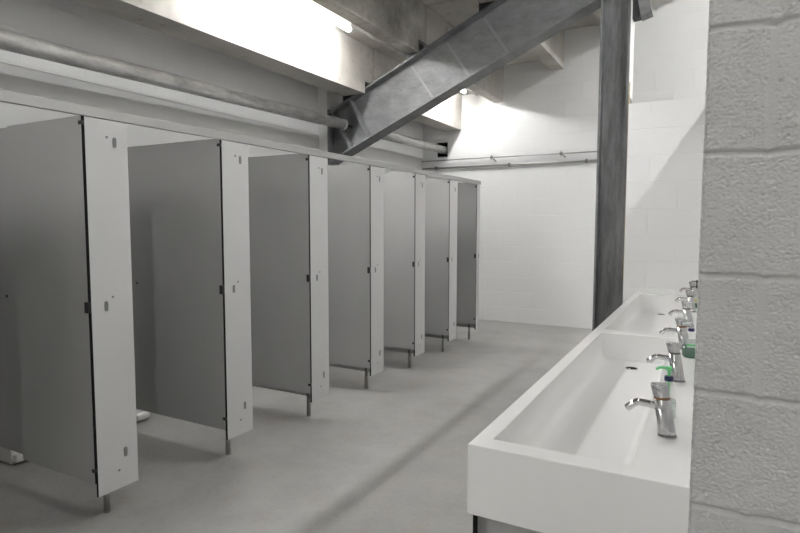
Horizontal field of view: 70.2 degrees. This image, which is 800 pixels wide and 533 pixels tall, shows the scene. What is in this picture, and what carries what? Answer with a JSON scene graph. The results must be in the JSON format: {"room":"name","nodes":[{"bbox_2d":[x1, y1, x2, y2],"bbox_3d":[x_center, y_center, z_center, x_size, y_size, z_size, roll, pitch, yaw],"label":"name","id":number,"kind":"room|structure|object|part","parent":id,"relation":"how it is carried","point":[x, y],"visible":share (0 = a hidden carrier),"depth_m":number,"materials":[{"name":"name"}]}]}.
{"room":"public restroom","nodes":[
{"label":"public restroom","id":0,"kind":"room"},
{"bbox_2d":[0,0,422,156],"bbox_3d":[-2.431,-0.466,4.088,0.200,3.200,11.300,2,5,28],"label":"wall","id":1,"kind":"structure","parent":0,"point":[63,22],"depth_m":4.58,"materials":[{"name":"white paint"}]},
{"bbox_2d":[0,63,422,172],"bbox_3d":[-2.291,-0.099,4.152,0.012,2.460,11.100,2,5,28],"label":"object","id":2,"kind":"structure","parent":1,"relation":"attached to","point":[16,79],"depth_m":4.54,"materials":[{"name":"grey"}]},
{"bbox_2d":[0,58,423,158],"bbox_3d":[-2.287,-1.340,4.059,0.018,0.025,11.100,2,5,28],"label":"trim","id":3,"kind":"structure","parent":1,"relation":"attached to","point":[5,61],"depth_m":4.57,"materials":[{"name":"white paint"}]},
{"bbox_2d":[318,88,337,165],"bbox_3d":[-0.832,-0.571,6.689,0.123,3.030,0.230,2,5,28],"label":"trim","id":4,"kind":"structure","parent":1,"relation":"attached to","point":[327,100],"depth_m":6.51,"materials":[{"name":"white paint"}]},
{"bbox_2d":[0,320,591,532],"bbox_3d":[0.777,1.306,2.583,7.400,0.100,11.500,2,5,28],"label":"floor","id":5,"kind":"structure","parent":0,"point":[391,455],"depth_m":3.48,"materials":[{"name":"grey concrete"}]},
{"bbox_2d":[0,447,23,464],"bbox_3d":[-2.417,0.900,3.498,0.368,0.556,0.128,2,5,28],"label":"bin","id":6,"kind":"object","parent":5,"relation":"on","point":[11,457],"visible":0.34,"depth_m":3.41,"materials":[{"name":"white plastic"}]},
{"bbox_2d":[0,115,137,512],"bbox_3d":[-2.032,0.234,3.065,1.501,1.958,0.234,2,5,28],"label":"partition","id":7,"kind":"object","parent":5,"relation":"on","point":[68,392],"visible":0.99,"depth_m":2.73,"materials":[{"name":"grey laminate"}]},
{"bbox_3d":[-1.688,0.162,2.754,0.600,1.704,0.013,2,5,28],"label":"door","id":8,"kind":"part","parent":7,"relation":"part of","materials":[{"name":"grey laminate"}]},
{"bbox_3d":[-1.385,0.187,2.683,0.002,0.048,0.019,2,5,28],"label":"hinge plate","id":9,"kind":"part","parent":7,"relation":"part of","materials":[{"name":"grey metal"}]},
{"bbox_3d":[-1.349,-0.585,2.689,0.002,0.048,0.019,2,5,28],"label":"hinge plate","id":10,"kind":"part","parent":7,"relation":"part of","materials":[{"name":"grey metal"}]},
{"bbox_3d":[-1.350,0.911,2.802,0.002,0.048,0.019,2,5,28],"label":"hinge plate","id":11,"kind":"part","parent":7,"relation":"part of","materials":[{"name":"grey metal"}]},
{"bbox_2d":[0,90,480,184],"bbox_3d":[-1.320,-0.715,2.750,0.024,0.044,9.630,2,5,28],"label":"rail","id":12,"kind":"object","parent":7,"relation":"on","point":[10,97],"visible":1,"depth_m":3.03,"materials":[{"name":"grey metal"}]},
{"bbox_2d":[136,409,149,421],"bbox_3d":[-2.027,0.847,4.212,0.368,0.556,0.128,2,5,28],"label":"bin","id":13,"kind":"object","parent":5,"relation":"on","point":[140,414],"visible":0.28,"depth_m":4.15,"materials":[{"name":"white plastic"}]},
{"bbox_2d":[127,139,252,454],"bbox_3d":[-1.640,0.181,3.784,1.501,1.958,0.234,2,5,28],"label":"partition","id":14,"kind":"object","parent":5,"relation":"on","point":[189,200],"visible":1,"depth_m":3.47,"materials":[{"name":"grey laminate"}]},
{"bbox_3d":[-1.297,0.110,3.473,0.600,1.704,0.013,2,5,28],"label":"door","id":15,"kind":"part","parent":14,"relation":"part of","materials":[{"name":"grey laminate"}]},
{"bbox_2d":[248,154,328,415],"bbox_3d":[-1.249,0.128,4.502,1.501,1.958,0.234,2,5,28],"label":"partition","id":16,"kind":"object","parent":5,"relation":"on","point":[288,193],"visible":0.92,"depth_m":4.16,"materials":[{"name":"grey laminate"}]},
{"bbox_2d":[327,164,383,388],"bbox_3d":[-0.857,0.075,5.220,1.501,1.958,0.234,2,5,28],"label":"partition","id":17,"kind":"object","parent":5,"relation":"on","point":[355,191],"visible":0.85,"depth_m":4.86,"materials":[{"name":"grey laminate"}]},
{"bbox_3d":[-0.513,0.004,4.910,0.600,1.704,0.013,2,5,28],"label":"door","id":18,"kind":"part","parent":17,"relation":"part of","materials":[{"name":"grey laminate"}]},
{"bbox_2d":[383,172,424,367],"bbox_3d":[-0.465,0.023,5.939,1.501,1.958,0.234,2,5,28],"label":"partition","id":19,"kind":"object","parent":5,"relation":"on","point":[403,192],"visible":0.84,"depth_m":5.56,"materials":[{"name":"grey laminate"}]},
{"bbox_3d":[-0.121,-0.049,5.628,0.600,1.704,0.013,2,5,28],"label":"door","id":20,"kind":"part","parent":19,"relation":"part of","materials":[{"name":"grey laminate"}]},
{"bbox_2d":[425,178,457,351],"bbox_3d":[-0.074,-0.030,6.657,1.501,1.958,0.234,2,5,28],"label":"partition","id":21,"kind":"object","parent":5,"relation":"on","point":[440,193],"visible":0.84,"depth_m":6.27,"materials":[{"name":"grey laminate"}]},
{"bbox_3d":[0.270,-0.102,6.346,0.600,1.704,0.013,2,5,28],"label":"door","id":22,"kind":"part","parent":21,"relation":"part of","materials":[{"name":"grey laminate"}]},
{"bbox_2d":[456,182,479,339],"bbox_3d":[0.295,-0.080,7.333,1.501,1.958,0.137,2,5,28],"label":"partition","id":23,"kind":"object","parent":5,"relation":"on","point":[468,195],"visible":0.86,"depth_m":6.98,"materials":[{"name":"grey laminate"}]},
{"bbox_2d":[467,292,696,532],"bbox_3d":[1.348,0.786,3.142,0.534,0.855,3.904,2,5,28],"label":"trough","id":24,"kind":"object","parent":5,"relation":"on","point":[568,455],"visible":0.87,"depth_m":1.55,"materials":[{"name":"white ceramic"}]},
{"bbox_3d":[1.133,0.874,3.269,0.014,0.660,3.894,2,5,28],"label":"fascia panel","id":25,"kind":"part","parent":24,"relation":"part of","materials":[{"name":"grey laminate"}]},
{"bbox_3d":[0.445,1.007,1.464,0.505,0.660,0.013,2,5,28],"label":"panel","id":26,"kind":"part","parent":24,"relation":"part of","materials":[{"name":"grey laminate"}]},
{"bbox_2d":[624,382,676,439],"bbox_3d":[0.705,0.398,1.599,0.139,0.146,0.050,2,5,28],"label":"tap","id":27,"kind":"object","parent":24,"relation":"on","point":[661,403],"visible":1,"depth_m":1.57,"materials":[{"name":"silver metal"}]},
{"bbox_3d":[0.687,0.392,1.606,0.100,0.040,0.022,2,5,26],"label":"spout","id":28,"kind":"part","parent":27,"relation":"part of","materials":[{"name":"silver metal"}]},
{"bbox_2d":[646,341,685,382],"bbox_3d":[1.008,0.357,2.153,0.139,0.146,0.050,2,5,28],"label":"tap","id":29,"kind":"object","parent":24,"relation":"on","point":[674,358],"visible":0.98,"depth_m":2.12,"materials":[{"name":"silver metal"}]},
{"bbox_3d":[0.990,0.352,2.160,0.100,0.040,0.022,2,5,26],"label":"spout","id":30,"kind":"part","parent":29,"relation":"part of","materials":[{"name":"silver metal"}]},
{"bbox_2d":[656,366,675,418],"bbox_3d":[0.807,0.381,1.715,0.057,0.163,0.052,-1,4,-15],"label":"soap bottle","id":31,"kind":"object","parent":24,"relation":"on","point":[668,377],"visible":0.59,"depth_m":1.71,"materials":[{"name":"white plastic"}]},
{"bbox_2d":[659,318,688,349],"bbox_3d":[1.310,0.316,2.708,0.139,0.146,0.050,2,5,28],"label":"tap","id":32,"kind":"object","parent":24,"relation":"on","point":[681,329],"visible":0.8,"depth_m":2.68,"materials":[{"name":"silver metal"}]},
{"bbox_3d":[1.292,0.311,2.715,0.100,0.040,0.022,2,5,26],"label":"spout","id":33,"kind":"part","parent":32,"relation":"part of","materials":[{"name":"silver metal"}]},
{"bbox_2d":[668,301,693,327],"bbox_3d":[1.626,0.273,3.288,0.139,0.146,0.050,2,5,28],"label":"tap","id":34,"kind":"object","parent":24,"relation":"on","point":[686,306],"visible":0.87,"depth_m":3.26,"materials":[{"name":"silver metal"}]},
{"bbox_3d":[1.608,0.268,3.295,0.100,0.040,0.022,2,5,26],"label":"spout","id":35,"kind":"part","parent":34,"relation":"part of","materials":[{"name":"silver metal"}]},
{"bbox_2d":[674,290,695,312],"bbox_3d":[1.934,0.232,3.853,0.139,0.146,0.050,2,5,28],"label":"tap","id":36,"kind":"object","parent":24,"relation":"on","point":[690,296],"visible":0.93,"depth_m":3.82,"materials":[{"name":"silver metal"}]},
{"bbox_3d":[1.916,0.227,3.860,0.100,0.040,0.022,2,5,26],"label":"spout","id":37,"kind":"part","parent":36,"relation":"part of","materials":[{"name":"silver metal"}]},
{"bbox_2d":[679,281,696,297],"bbox_3d":[2.252,0.189,4.436,0.139,0.146,0.050,2,5,28],"label":"tap","id":38,"kind":"object","parent":24,"relation":"on","point":[692,284],"visible":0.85,"depth_m":4.40,"materials":[{"name":"silver metal"}]},
{"bbox_2d":[682,322,695,357],"bbox_3d":[1.287,0.325,2.518,0.074,0.157,0.061,2,5,28],"label":"soap bottle","id":39,"kind":"object","parent":24,"relation":"on","point":[688,350],"visible":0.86,"depth_m":2.50,"materials":[{"name":"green plastic"}]},
{"bbox_2d":[592,0,652,330],"bbox_3d":[1.984,-0.748,5.141,0.455,3.620,0.320,2,5,28],"label":"steel column","id":40,"kind":"structure","parent":5,"relation":"on","point":[618,17],"depth_m":5.13,"materials":[{"name":"grey metal"}]},
{"bbox_2d":[327,0,600,165],"bbox_3d":[1.938,-2.709,5.021,6.176,3.316,0.218,2,5,28],"label":"beam","id":41,"kind":"structure","parent":40,"relation":"on","point":[501,31],"depth_m":5.83,"materials":[{"name":"grey metal"}]},
{"bbox_2d":[0,28,352,129],"bbox_3d":[-2.583,-1.261,2.739,0.122,0.226,8.491,2,5,28],"label":"pipe","id":42,"kind":"object","parent":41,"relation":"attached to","point":[10,41],"visible":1,"depth_m":4.06,"materials":[{"name":"grey metal"}]},
{"bbox_2d":[69,0,372,95],"bbox_3d":[-2.465,-1.941,2.642,0.290,0.635,8.525,2,5,28],"label":"concrete beam","id":43,"kind":"structure","parent":41,"relation":"on","point":[275,36],"depth_m":4.83,"materials":[{"name":"white concrete"}]},
{"bbox_3d":[-0.770,-1.480,6.588,0.014,0.625,0.218,2,5,28],"label":"plate","id":44,"kind":"part","parent":41,"relation":"part of","materials":[{"name":"metal"}]},
{"bbox_2d":[312,0,425,53],"bbox_3d":[-1.829,-2.266,2.272,0.145,0.635,8.525,2,5,28],"label":"concrete beam","id":45,"kind":"structure","parent":41,"relation":"on","point":[401,24],"depth_m":5.35,"materials":[{"name":"beige concrete"}]},
{"bbox_2d":[382,132,447,153],"bbox_3d":[0.085,-1.694,7.652,0.116,0.150,2.694,2,5,28],"label":"pipe","id":46,"kind":"object","parent":41,"relation":"attached to","point":[393,137],"visible":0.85,"depth_m":7.80,"materials":[{"name":"white metal"}]},
{"bbox_2d":[373,49,461,130],"bbox_3d":[0.190,-2.299,7.512,0.290,0.635,2.559,2,5,28],"label":"concrete beam","id":47,"kind":"structure","parent":41,"relation":"on","point":[446,116],"depth_m":7.95,"materials":[{"name":"white concrete"}]},
{"bbox_2d":[421,5,503,102],"bbox_3d":[0.826,-2.623,7.142,0.145,0.635,2.559,2,5,28],"label":"concrete beam","id":48,"kind":"structure","parent":41,"relation":"on","point":[490,87],"depth_m":7.44,"materials":[{"name":"beige concrete"}]},
{"bbox_2d":[477,0,495,2],"bbox_3d":[-1.098,-2.595,1.849,0.190,0.635,8.525,2,5,28],"label":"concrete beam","id":49,"kind":"structure","parent":41,"relation":"on","point":[479,1],"depth_m":5.45,"materials":[{"name":"beige concrete"}]},
{"bbox_2d":[529,29,564,70],"bbox_3d":[1.557,-2.953,6.718,0.190,0.635,2.559,2,5,28],"label":"concrete beam","id":50,"kind":"structure","parent":41,"relation":"on","point":[550,52],"depth_m":7.39,"materials":[{"name":"beige concrete"}]},
{"bbox_2d":[593,8,600,23],"bbox_3d":[2.208,-3.281,6.340,0.200,0.635,2.559,2,5,28],"label":"concrete beam","id":51,"kind":"structure","parent":41,"relation":"on","point":[597,13],"depth_m":6.76,"materials":[{"name":"beige concrete"}]},
{"bbox_3d":[2.121,-2.355,4.948,0.150,0.385,0.160,2,5,28],"label":"haunch plate","id":52,"kind":"part","parent":40,"relation":"part of","materials":[{"name":"metal"}]},
{"bbox_2d":[281,0,599,94],"bbox_3d":[0.782,-3.417,2.233,7.397,3.309,11.100,2,5,28],"label":"ceiling","id":53,"kind":"structure","parent":0,"point":[455,12],"depth_m":6.13,"materials":[{"name":"concrete"}]},
{"bbox_2d":[290,0,352,32],"bbox_3d":[-0.874,-2.245,4.745,0.060,0.094,1.670,2,5,28],"label":"light","id":54,"kind":"object","parent":53,"relation":"attached to","point":[310,5],"visible":0.94,"depth_m":5.08,"materials":[{"name":"white"}]},
{"bbox_2d":[351,23,405,56],"bbox_3d":[0.051,-2.397,6.439,0.039,0.037,2.200,2,5,28],"label":"conduit","id":55,"kind":"object","parent":53,"relation":"attached to","point":[353,26],"visible":0.53,"depth_m":5.89,"materials":[{"name":"white metal"}]},
{"bbox_2d":[466,88,477,95],"bbox_3d":[1.030,-2.529,8.235,0.039,0.037,0.460,2,5,28],"label":"conduit","id":56,"kind":"object","parent":53,"relation":"attached to","point":[467,89],"visible":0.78,"depth_m":8.22,"materials":[{"name":"white metal"}]},
{"bbox_2d":[423,0,708,328],"bbox_3d":[3.481,-2.549,7.274,7.400,6.900,0.200,2,5,28],"label":"wall","id":57,"kind":"structure","parent":0,"point":[536,252],"depth_m":8.02,"materials":[{"name":"white paint"}]},
{"bbox_2d":[422,159,596,169],"bbox_3d":[2.629,-1.431,7.677,5.198,0.052,0.052,2,5,28],"label":"conduit","id":58,"kind":"object","parent":57,"relation":"attached to","point":[586,160],"visible":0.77,"depth_m":8.21,"materials":[{"name":"silver metal"}]},
{"bbox_2d":[422,151,596,161],"bbox_3d":[2.627,-1.536,7.664,5.198,0.090,0.074,2,5,28],"label":"conduit","id":59,"kind":"object","parent":57,"relation":"attached to","point":[491,157],"visible":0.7,"depth_m":8.16,"materials":[{"name":"silver metal"}]},
{"bbox_2d":[623,97,705,302],"bbox_3d":[2.291,-0.156,4.914,0.636,2.475,0.220,2,5,28],"label":"wall","id":60,"kind":"structure","parent":0,"point":[666,137],"depth_m":4.79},
{"bbox_2d":[688,0,799,532],"bbox_3d":[1.689,-0.009,2.919,0.220,2.475,4.310,2,5,28],"label":"wall","id":61,"kind":"structure","parent":0,"point":[745,463],"depth_m":1.04,"materials":[{"name":"grey concrete"}]}
]}

